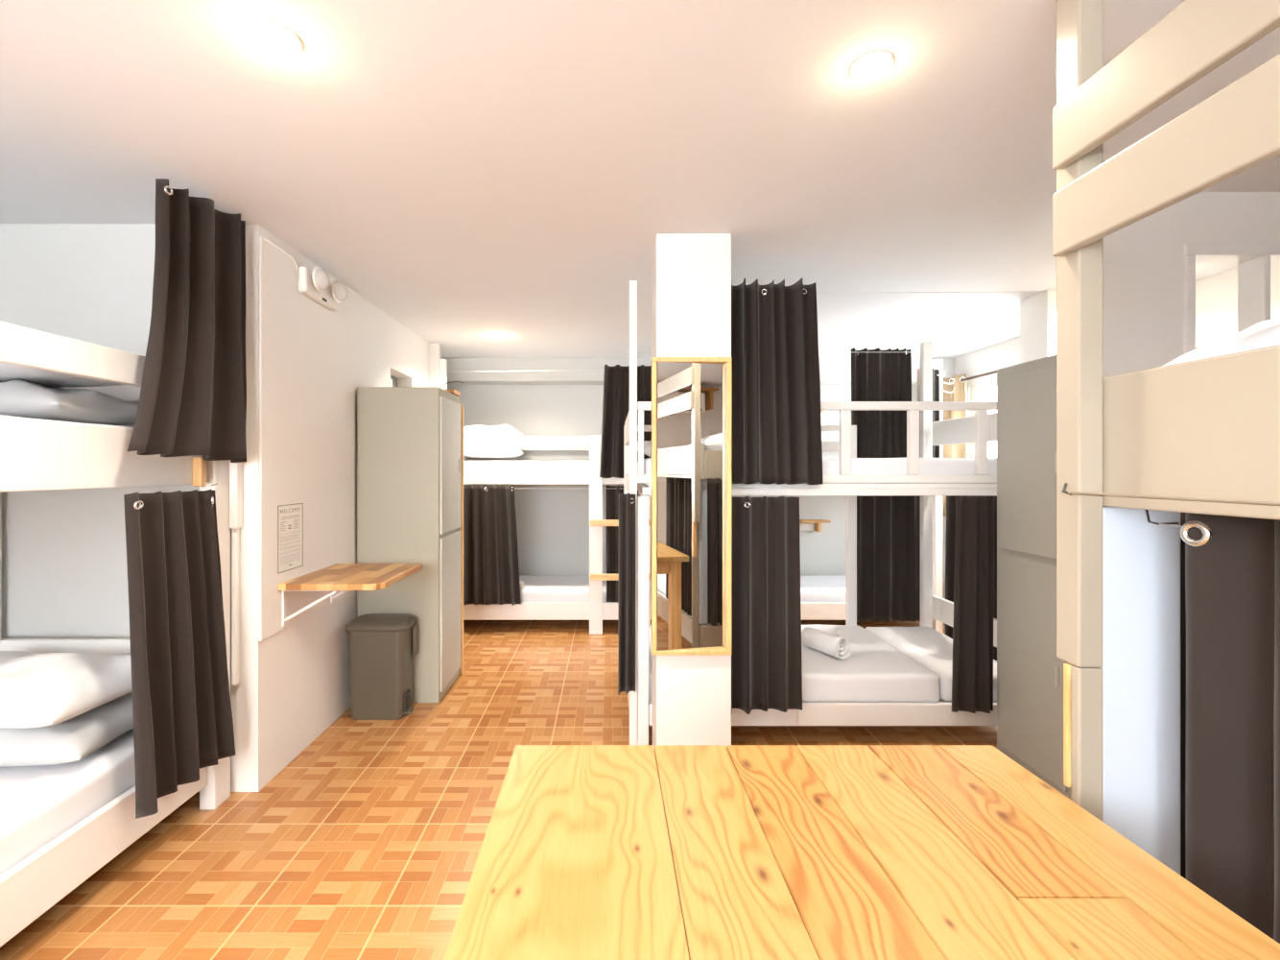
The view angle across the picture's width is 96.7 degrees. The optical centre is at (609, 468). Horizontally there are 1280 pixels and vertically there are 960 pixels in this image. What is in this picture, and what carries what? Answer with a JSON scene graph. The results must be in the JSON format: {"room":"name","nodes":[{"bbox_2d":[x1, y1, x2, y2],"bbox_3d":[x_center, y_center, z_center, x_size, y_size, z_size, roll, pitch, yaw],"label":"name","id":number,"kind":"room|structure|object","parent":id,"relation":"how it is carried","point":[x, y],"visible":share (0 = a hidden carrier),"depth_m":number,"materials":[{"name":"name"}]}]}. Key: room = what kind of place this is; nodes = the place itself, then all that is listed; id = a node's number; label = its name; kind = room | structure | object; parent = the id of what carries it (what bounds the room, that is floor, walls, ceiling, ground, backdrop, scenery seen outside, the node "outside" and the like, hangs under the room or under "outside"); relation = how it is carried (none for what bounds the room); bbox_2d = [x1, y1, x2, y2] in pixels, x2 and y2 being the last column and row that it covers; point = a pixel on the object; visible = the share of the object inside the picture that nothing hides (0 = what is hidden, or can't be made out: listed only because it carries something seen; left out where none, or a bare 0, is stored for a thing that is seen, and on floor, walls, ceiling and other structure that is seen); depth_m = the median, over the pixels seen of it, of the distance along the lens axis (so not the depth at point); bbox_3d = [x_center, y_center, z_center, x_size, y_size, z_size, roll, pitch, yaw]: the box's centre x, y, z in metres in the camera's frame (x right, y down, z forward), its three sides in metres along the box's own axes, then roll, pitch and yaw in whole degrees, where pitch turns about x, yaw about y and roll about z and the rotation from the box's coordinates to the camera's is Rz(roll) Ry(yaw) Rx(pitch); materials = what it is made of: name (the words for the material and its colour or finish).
{"room":"dormitory","nodes":[
{"label":"dormitory","id":0,"kind":"room"},
{"bbox_2d":[0,223,231,791],"bbox_3d":[-2.140,0.163,2.401,1.160,2.340,0.118,0,0,0],"label":"wall","id":1,"kind":"structure","parent":0,"point":[64,566],"depth_m":2.34,"materials":[{"name":"grey paint"}]},
{"bbox_2d":[231,223,428,791],"bbox_3d":[-1.504,0.163,3.481,0.112,2.340,2.278,0,0,0],"label":"wall","id":2,"kind":"structure","parent":0,"point":[294,684],"depth_m":2.52,"materials":[{"name":"paint"}]},
{"bbox_2d":[263,237,298,280],"bbox_3d":[-1.431,-0.912,2.489,0.008,0.093,0.259,0,0,0],"label":"cable","id":3,"kind":"object","parent":2,"relation":"attached to","point":[266,239],"visible":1,"depth_m":2.52,"materials":[{"name":"white plastic"}]},
{"bbox_2d":[277,502,303,573],"bbox_3d":[-1.434,0.308,2.555,0.004,0.294,0.200,0,0,0],"label":"notice","id":4,"kind":"object","parent":2,"relation":"attached to","point":[290,517],"visible":1,"depth_m":2.55,"materials":[{"name":"paper"}]},
{"bbox_2d":[259,237,355,640],"bbox_3d":[-1.442,-0.122,2.774,0.012,1.670,0.862,0,0,0],"label":"wall panel","id":5,"kind":"object","parent":2,"relation":"attached to","point":[307,347],"depth_m":2.66,"materials":[{"name":"paint"}]},
{"bbox_2d":[298,266,347,310],"bbox_3d":[-1.380,-0.879,2.775,0.111,0.134,0.330,0,0,0],"label":"emergency light","id":6,"kind":"object","parent":2,"relation":"attached to","point":[316,284],"visible":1,"depth_m":2.68,"materials":[{"name":"white plastic"}]},
{"bbox_2d":[278,563,422,626],"bbox_3d":[-1.210,0.597,2.725,0.450,0.193,0.536,0,0,0],"label":"table","id":7,"kind":"object","parent":2,"relation":"attached to","point":[343,578],"visible":1,"depth_m":2.58,"materials":[{"name":"brown wood"}]},
{"bbox_2d":[390,375,414,386],"bbox_3d":[-1.526,0.310,3.995,0.148,2.035,0.550,0,0,0],"label":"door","id":8,"kind":"structure","parent":2,"relation":"in","point":[394,381],"depth_m":4.19,"materials":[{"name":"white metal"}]},
{"bbox_2d":[428,342,440,387],"bbox_3d":[-1.411,0.163,4.590,0.073,2.340,0.060,0,0,0],"label":"trim","id":9,"kind":"structure","parent":2,"relation":"attached to","point":[434,347],"depth_m":4.56,"materials":[{"name":"paint"}]},
{"bbox_2d":[0,619,996,959],"bbox_3d":[0.305,1.363,1.732,6.010,0.060,7.983,0,0,0],"label":"floor","id":10,"kind":"structure","parent":0,"point":[367,844],"depth_m":2.11,"materials":[{"name":"tile"}]},
{"bbox_2d":[0,320,242,947],"bbox_3d":[-2.009,0.208,1.308,1.022,2.250,2.055,0,0,0],"label":"bunk bed","id":11,"kind":"object","parent":10,"relation":"on","point":[35,455],"visible":0.49,"depth_m":1.75,"materials":[{"name":"white paint"}]},
{"bbox_2d":[0,414,133,428],"bbox_3d":[-2.034,-0.081,1.282,0.864,0.131,1.808,0,0,0],"label":"mattress","id":12,"kind":"object","parent":11,"relation":"on","point":[6,416],"visible":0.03,"depth_m":1.68,"materials":[{"name":"white fabric"}]},
{"bbox_2d":[0,379,138,425],"bbox_3d":[-1.990,-0.218,1.900,0.695,0.142,0.464,0,0,0],"label":"pillow","id":13,"kind":"object","parent":12,"relation":"on","point":[18,397],"visible":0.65,"depth_m":1.77,"materials":[{"name":"white fabric"}]},
{"bbox_2d":[0,362,124,387],"bbox_3d":[-1.980,-0.344,1.860,0.660,0.130,0.420,0,0,5],"label":"pillow","id":14,"kind":"object","parent":13,"relation":"on","point":[8,371],"visible":0.26,"depth_m":1.79,"materials":[{"name":"white fabric"}]},
{"bbox_2d":[0,728,135,875],"bbox_3d":[-2.035,1.029,1.282,0.868,0.176,1.813,0,0,0],"label":"mattress","id":15,"kind":"object","parent":11,"relation":"on","point":[38,803],"visible":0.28,"depth_m":1.71,"materials":[{"name":"white fabric"}]},
{"bbox_2d":[0,691,133,766],"bbox_3d":[-1.980,0.872,1.930,0.680,0.142,0.420,0,0,-4],"label":"pillow","id":16,"kind":"object","parent":15,"relation":"on","point":[75,738],"visible":0.53,"depth_m":1.78,"materials":[{"name":"white fabric"}]},
{"bbox_2d":[0,650,132,728],"bbox_3d":[-1.985,0.725,1.920,0.700,0.169,0.450,0,0,3],"label":"pillow","id":17,"kind":"object","parent":16,"relation":"on","point":[37,690],"visible":0.87,"depth_m":1.82,"materials":[{"name":"white fabric"}]},
{"bbox_2d":[123,489,235,818],"bbox_3d":[-1.485,0.596,2.003,0.096,1.044,0.515,0,0,-2],"label":"curtain","id":18,"kind":"object","parent":11,"relation":"hanging from","point":[182,713],"visible":1,"depth_m":1.95,"materials":[{"name":"black fabric"}]},
{"bbox_2d":[345,613,417,719],"bbox_3d":[-1.233,1.069,3.100,0.340,0.527,0.226,0,0,0],"label":"trash bin","id":19,"kind":"object","parent":10,"relation":"on","point":[382,647],"visible":1,"depth_m":3.01,"materials":[{"name":"plastic"}]},
{"bbox_2d":[356,386,461,702],"bbox_3d":[-1.186,0.435,3.443,0.492,1.795,0.443,0,0,0],"label":"locker","id":20,"kind":"object","parent":10,"relation":"on","point":[409,438],"visible":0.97,"depth_m":3.22,"materials":[{"name":"metal"}]},
{"bbox_2d":[443,388,460,396],"bbox_3d":[-0.993,-0.476,3.578,0.075,0.025,0.155,0,0,0],"label":"wooden block","id":21,"kind":"object","parent":20,"relation":"on","point":[452,391],"visible":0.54,"depth_m":3.50,"materials":[{"name":"brown wood"}]},
{"bbox_2d":[459,404,463,674],"bbox_3d":[-1.123,0.463,3.679,0.355,1.740,0.022,0,0,0],"label":"wooden board","id":22,"kind":"object","parent":10,"relation":"on","point":[462,527],"visible":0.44,"depth_m":3.67,"materials":[{"name":"brown wood"}]},
{"bbox_2d":[439,358,651,634],"bbox_3d":[-0.417,0.223,4.942,1.935,2.220,0.835,0,0,0],"label":"bunk bed","id":23,"kind":"object","parent":10,"relation":"on","point":[595,610],"visible":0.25,"depth_m":4.60,"materials":[{"name":"white paint"}]},
{"bbox_2d":[445,369,604,372],"bbox_3d":[-0.355,-0.782,4.543,1.953,0.004,0.004,0,0,3],"label":"wire","id":24,"kind":"object","parent":23,"relation":"attached to","point":[599,369],"visible":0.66,"depth_m":4.56,"materials":[{"name":"white metal"}]},
{"bbox_2d":[599,364,651,477],"bbox_3d":[0.194,-0.368,4.485,0.536,0.890,0.141,0,0,0],"label":"curtain","id":25,"kind":"object","parent":24,"relation":"hanging from","point":[616,378],"visible":0.46,"depth_m":4.49,"materials":[{"name":"black fabric"}]},
{"bbox_2d":[463,459,589,461],"bbox_3d":[-0.417,0.005,4.980,1.818,0.152,0.695,0,0,0],"label":"mattress","id":26,"kind":"object","parent":23,"relation":"on","point":[470,460],"visible":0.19,"depth_m":4.64,"materials":[{"name":"white fabric"}]},
{"bbox_2d":[463,447,523,458],"bbox_3d":[-1.020,-0.168,4.980,0.520,0.161,0.450,0,0,-6],"label":"pillow","id":27,"kind":"object","parent":26,"relation":"on","point":[472,452],"visible":0.77,"depth_m":4.79,"materials":[{"name":"white fabric"}]},
{"bbox_2d":[463,424,523,435],"bbox_3d":[-1.030,-0.313,4.970,0.500,0.142,0.420,0,0,4],"label":"pillow","id":28,"kind":"object","parent":27,"relation":"on","point":[503,429],"visible":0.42,"depth_m":4.79,"materials":[{"name":"white fabric"}]},
{"bbox_2d":[519,574,651,601],"bbox_3d":[-0.417,1.066,4.994,1.819,0.150,0.667,0,0,0],"label":"mattress","id":29,"kind":"object","parent":23,"relation":"on","point":[535,588],"visible":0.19,"depth_m":4.70,"materials":[{"name":"white fabric"}]},
{"bbox_3d":[-0.415,0.163,4.594,1.810,0.003,0.003,0,0,0],"label":"wire","id":30,"kind":"object","parent":23,"relation":"attached to","visible":0},
{"bbox_2d":[463,484,521,605],"bbox_3d":[-0.948,0.611,4.533,0.480,0.967,0.116,0,0,0],"label":"curtain","id":31,"kind":"object","parent":30,"relation":"hanging from","point":[490,551],"visible":0.88,"depth_m":4.55,"materials":[{"name":"black fabric"}]},
{"bbox_2d":[605,485,638,602],"bbox_3d":[0.104,0.613,4.601,0.265,0.952,0.058,0,0,0],"label":"curtain","id":32,"kind":"object","parent":30,"relation":"hanging from","point":[612,492],"visible":0.46,"depth_m":4.60,"materials":[{"name":"black fabric"}]},
{"bbox_2d":[623,280,996,744],"bbox_3d":[1.098,0.220,3.176,2.004,2.227,1.008,0,0,0],"label":"bunk bed","id":33,"kind":"object","parent":10,"relation":"on","point":[981,428],"visible":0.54,"depth_m":2.70,"materials":[{"name":"white paint"}]},
{"bbox_2d":[617,492,635,694],"bbox_3d":[0.082,0.586,2.668,0.082,0.944,0.060,0,0,0],"label":"curtain","id":34,"kind":"object","parent":33,"relation":"hanging from","point":[627,501],"visible":1,"depth_m":2.68,"materials":[{"name":"black fabric"}]},
{"bbox_2d":[731,496,802,713],"bbox_3d":[0.718,0.630,2.637,0.353,1.005,0.099,0,0,0],"label":"curtain","id":35,"kind":"object","parent":33,"relation":"hanging from","point":[767,661],"visible":0.88,"depth_m":2.65,"materials":[{"name":"black fabric"}]},
{"bbox_2d":[731,277,823,484],"bbox_3d":[0.762,-0.391,2.603,0.433,0.935,0.132,0,0,2],"label":"curtain","id":36,"kind":"object","parent":33,"relation":"attached to","point":[776,418],"visible":0.99,"depth_m":2.62,"materials":[{"name":"black fabric"}]},
{"bbox_2d":[648,623,940,702],"bbox_3d":[0.885,1.065,3.189,1.443,0.152,0.906,0,0,0],"label":"mattress","id":37,"kind":"object","parent":33,"relation":"on","point":[875,671],"visible":0.38,"depth_m":2.75,"materials":[{"name":"white fabric"}]},
{"bbox_2d":[801,625,851,659],"bbox_3d":[1.162,0.917,3.053,0.108,0.149,0.250,0,0,-25],"label":"rolled towel","id":38,"kind":"object","parent":37,"relation":"on","point":[837,646],"visible":1,"depth_m":3.00,"materials":[{"name":"white fabric"}]},
{"bbox_2d":[637,457,996,485],"bbox_3d":[1.085,0.016,3.188,1.833,0.143,0.906,0,0,0],"label":"mattress","id":39,"kind":"object","parent":33,"relation":"on","point":[859,465],"visible":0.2,"depth_m":2.74,"materials":[{"name":"white fabric"}]},
{"bbox_2d":[643,440,651,456],"bbox_3d":[0.420,-0.126,3.200,0.441,0.147,0.614,0,0,0],"label":"pillow","id":40,"kind":"object","parent":39,"relation":"on","point":[648,448],"visible":0.12,"depth_m":3.30,"materials":[{"name":"white fabric"}]},
{"bbox_2d":[633,291,1015,294],"bbox_3d":[1.082,-0.827,2.677,1.936,0.003,0.003,0,0,1],"label":"wire","id":41,"kind":"object","parent":33,"relation":"attached to","point":[883,292],"visible":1,"depth_m":2.67,"materials":[{"name":"white metal"}]},
{"bbox_2d":[856,495,920,621],"bbox_3d":[1.831,0.571,3.729,0.441,0.877,0.075,0,0,-2],"label":"curtain","id":42,"kind":"object","parent":33,"relation":"hanging from","point":[888,526],"visible":0.91,"depth_m":3.74,"materials":[{"name":"black fabric"}]},
{"bbox_2d":[865,625,996,701],"bbox_3d":[1.834,1.070,3.195,0.426,0.142,0.873,0,0,0],"label":"mattress","id":43,"kind":"object","parent":33,"relation":"on","point":[929,647],"visible":0.52,"depth_m":3.18,"materials":[{"name":"white fabric"}]},
{"bbox_2d":[944,495,996,660],"bbox_3d":[2.138,0.601,3.280,0.092,0.937,0.655,0,0,0],"label":"curtain","id":44,"kind":"object","parent":33,"relation":"hanging from","point":[950,533],"visible":0.13,"depth_m":3.52,"materials":[{"name":"black fabric"}]},
{"bbox_2d":[951,496,994,712],"bbox_3d":[1.688,0.630,2.642,0.198,1.007,0.077,0,0,0],"label":"curtain","id":45,"kind":"object","parent":33,"relation":"hanging from","point":[972,675],"visible":1,"depth_m":2.64,"materials":[{"name":"black fabric"}]},
{"bbox_3d":[1.070,-0.757,3.700,1.940,0.003,0.003,0,0,0],"label":"wire","id":46,"kind":"object","parent":33,"relation":"attached to","visible":0},
{"bbox_2d":[850,347,911,457],"bbox_3d":[1.784,-0.422,3.737,0.405,0.732,0.099,0,0,0],"label":"curtain","id":47,"kind":"object","parent":46,"relation":"hanging from","point":[877,374],"visible":0.8,"depth_m":3.74,"materials":[{"name":"black fabric"}]},
{"bbox_2d":[443,744,1279,959],"bbox_3d":[0.320,0.953,0.564,1.028,0.760,1.228,0,0,0],"label":"table","id":48,"kind":"object","parent":10,"relation":"on","point":[587,851],"visible":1,"depth_m":0.82,"materials":[{"name":"beige wood"}]},
{"bbox_2d":[800,358,954,632],"bbox_3d":[1.684,0.223,4.953,2.169,2.220,0.814,0,0,0],"label":"bunk bed","id":49,"kind":"object","parent":10,"relation":"on","point":[810,610],"visible":0.15,"depth_m":4.60,"materials":[{"name":"white paint"}]},
{"bbox_2d":[800,574,845,601],"bbox_3d":[1.650,1.066,4.994,1.984,0.150,0.668,0,0,0],"label":"mattress","id":50,"kind":"object","parent":49,"relation":"on","point":[813,588],"visible":0.08,"depth_m":4.71,"materials":[{"name":"white fabric"}]},
{"bbox_2d":[916,368,939,457],"bbox_3d":[2.567,-0.432,4.561,0.186,0.742,0.052,0,0,-10],"label":"curtain","id":51,"kind":"object","parent":49,"relation":"hanging from","point":[936,378],"visible":0.3,"depth_m":4.57,"materials":[{"name":"black fabric"}]},
{"bbox_2d":[996,354,1070,799],"bbox_3d":[2.015,0.435,2.420,0.470,1.795,0.460,0,0,0],"label":"locker","id":52,"kind":"object","parent":10,"relation":"on","point":[1030,672],"visible":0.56,"depth_m":2.42,"materials":[{"name":"metal"}]},
{"bbox_2d":[1052,0,1279,875],"bbox_3d":[1.341,0.166,0.072,1.007,2.335,2.045,0,0,0],"label":"bunk bed","id":53,"kind":"object","parent":10,"relation":"on","point":[1207,427],"visible":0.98,"depth_m":1.04,"materials":[{"name":"beige paint"}]},
{"bbox_2d":[1159,522,1181,526],"bbox_3d":[0.981,0.103,0.078,0.002,0.006,1.916,0,0,1],"label":"wire","id":54,"kind":"object","parent":53,"relation":"attached to","point":[1159,523],"visible":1,"depth_m":1.01,"materials":[{"name":"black metal"}]},
{"bbox_2d":[1067,491,1279,505],"bbox_3d":[0.850,0.045,0.075,0.006,0.005,1.950,0,0,0],"label":"curtain rod","id":55,"kind":"object","parent":53,"relation":"attached to","point":[1234,501],"visible":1,"depth_m":0.84,"materials":[{"name":"beige paint"}]},
{"bbox_2d":[1180,512,1185,878],"bbox_3d":[1.147,0.558,1.124,0.423,0.982,0.054,0,0,0],"label":"curtain","id":56,"kind":"object","parent":53,"relation":"hanging from","point":[1182,514],"visible":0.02,"depth_m":1.12,"materials":[{"name":"black fabric"}]},
{"bbox_2d":[1179,512,1279,943],"bbox_3d":[0.975,0.577,0.549,0.075,1.024,0.811,0,0,0],"label":"curtain","id":57,"kind":"object","parent":53,"relation":"hanging from","point":[1232,563],"visible":0.86,"depth_m":0.89,"materials":[{"name":"black fabric"}]},
{"bbox_3d":[1.353,-0.045,0.085,0.827,0.131,1.952,0,0,0],"label":"mattress","id":58,"kind":"object","parent":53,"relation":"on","visible":0},
{"bbox_2d":[1162,319,1279,366],"bbox_3d":[1.290,-0.187,0.835,0.640,0.154,0.400,0,0,0],"label":"pillow","id":59,"kind":"object","parent":58,"relation":"on","point":[1266,333],"visible":0.27,"depth_m":0.92,"materials":[{"name":"white fabric"}]},
{"bbox_2d":[0,0,1279,357],"bbox_3d":[0.300,-1.057,1.850,6.100,0.100,7.600,0,0,0],"label":"ceiling","id":60,"kind":"structure","parent":0,"point":[473,171],"depth_m":1.77,"materials":[{"name":"paint"}]},
{"bbox_2d":[127,178,246,462],"bbox_3d":[-1.460,-0.510,2.014,0.097,0.975,0.588,0,0,0],"label":"curtain","id":61,"kind":"object","parent":60,"relation":"hanging from","point":[193,396],"visible":1,"depth_m":2.00,"materials":[{"name":"black fabric"}]},
{"bbox_2d":[252,22,303,56],"bbox_3d":[-0.776,-1.002,1.331,0.103,0.010,0.103,0,0,0],"label":"recessed light","id":62,"kind":"object","parent":60,"relation":"in","point":[275,38],"visible":1,"depth_m":1.32,"materials":[{"name":"white plastic"}]},
{"bbox_2d":[256,26,299,54],"bbox_3d":[-0.776,-1.002,1.331,0.088,0.010,0.088,0,0,0],"label":"diffuser","id":63,"kind":"object","parent":62,"relation":"attached to","point":[278,40],"depth_m":1.32,"materials":[{"name":"white plastic"}]},
{"bbox_2d":[491,333,505,337],"bbox_3d":[-0.840,-1.002,4.300,0.103,0.010,0.103,0,0,0],"label":"recessed light","id":64,"kind":"object","parent":60,"relation":"in","point":[492,335],"visible":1,"depth_m":4.29,"materials":[{"name":"white plastic"}]},
{"bbox_2d":[492,334,503,337],"bbox_3d":[-0.840,-1.002,4.300,0.088,0.010,0.088,0,0,0],"label":"diffuser","id":65,"kind":"object","parent":64,"relation":"attached to","point":[495,336],"depth_m":4.29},
{"bbox_2d":[849,50,894,81],"bbox_3d":[0.655,-1.002,1.420,0.103,0.010,0.103,0,0,0],"label":"recessed light","id":66,"kind":"object","parent":60,"relation":"in","point":[870,66],"visible":1,"depth_m":1.41,"materials":[{"name":"white plastic"}]},
{"bbox_2d":[852,54,890,79],"bbox_3d":[0.655,-1.002,1.420,0.088,0.010,0.088,0,0,0],"label":"diffuser","id":67,"kind":"object","parent":66,"relation":"attached to","point":[867,66],"depth_m":1.41,"materials":[{"name":"white plastic"}]},
{"bbox_2d":[447,384,917,575],"bbox_3d":[0.300,0.163,5.460,6.100,2.340,0.120,0,0,0],"label":"wall","id":68,"kind":"structure","parent":0,"point":[553,520],"depth_m":5.40,"materials":[{"name":"grey paint"}]},
{"bbox_2d":[440,357,955,384],"bbox_3d":[0.575,-0.902,5.285,5.150,0.210,0.229,0,0,0],"label":"trim","id":69,"kind":"structure","parent":68,"relation":"attached to","point":[468,370],"depth_m":5.17,"materials":[{"name":"grey paint"}]},
{"bbox_2d":[799,519,830,531],"bbox_3d":[1.915,0.538,5.329,0.270,0.110,0.138,0,0,0],"label":"wall shelf","id":70,"kind":"object","parent":68,"relation":"attached to","point":[806,524],"visible":0.88,"depth_m":5.34,"materials":[{"name":"brown wood"}]},
{"bbox_2d":[799,522,813,530],"bbox_3d":[1.865,0.553,5.379,0.130,0.070,0.038,0,0,0],"label":"socket","id":71,"kind":"object","parent":70,"relation":"attached to","point":[802,526],"depth_m":5.36,"materials":[{"name":"white plastic"}]},
{"bbox_2d":[652,233,731,748],"bbox_3d":[0.361,0.163,2.546,0.321,2.340,0.227,0,0,0],"label":"wall pillar","id":72,"kind":"structure","parent":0,"point":[692,272],"depth_m":2.43,"materials":[{"name":"paint"}]},
{"bbox_2d":[651,356,731,655],"bbox_3d":[0.348,0.159,2.413,0.336,1.258,0.038,0,0,0],"label":"wall mirror","id":73,"kind":"object","parent":72,"relation":"attached to","point":[690,390],"visible":1,"depth_m":2.41,"materials":[{"name":"brown mirror"}]},
{"bbox_2d":[1019,289,1056,363],"bbox_3d":[2.595,0.163,3.310,0.250,2.340,0.220,0,0,0],"label":"wall column","id":74,"kind":"structure","parent":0,"point":[1037,312],"depth_m":3.27,"materials":[{"name":"paint"}]},
{"bbox_2d":[942,263,1279,598],"bbox_3d":[3.210,0.163,1.825,0.120,2.340,7.150,0,0,0],"label":"wall","id":75,"kind":"structure","parent":0,"point":[1216,295],"depth_m":3.01,"materials":[{"name":"paint"}]},
{"bbox_2d":[960,370,996,380],"bbox_3d":[3.070,-0.767,4.400,0.022,0.021,1.800,0,0,0],"label":"curtain rod","id":76,"kind":"object","parent":75,"relation":"attached to","point":[993,371],"visible":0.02,"depth_m":4.70,"materials":[{"name":"silver metal"}]},
{"bbox_2d":[942,373,969,516],"bbox_3d":[3.067,-0.192,5.078,0.161,1.262,0.390,0,0,0],"label":"curtain","id":77,"kind":"object","parent":76,"relation":"hanging from","point":[960,450],"visible":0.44,"depth_m":4.97,"materials":[{"name":"beige fabric"}]},
{"bbox_2d":[971,379,996,457],"bbox_3d":[3.195,-0.222,4.265,0.050,1.010,1.430,0,0,0],"label":"window","id":78,"kind":"structure","parent":75,"relation":"in","point":[986,391],"depth_m":4.79,"materials":[{"name":"white glass"}]},
{"bbox_2d":[1102,191,1279,377],"bbox_3d":[2.475,0.163,2.105,1.350,2.340,0.070,0,0,0],"label":"wall partition","id":79,"kind":"structure","parent":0,"point":[1143,261],"depth_m":2.07,"materials":[{"name":"paint"}]},
{"bbox_2d":[1184,243,1279,354],"bbox_3d":[2.421,-0.612,2.105,0.657,0.409,0.090,0,0,0],"label":"window","id":80,"kind":"structure","parent":79,"relation":"in","point":[1253,261],"depth_m":2.06,"materials":[{"name":"white metal"}]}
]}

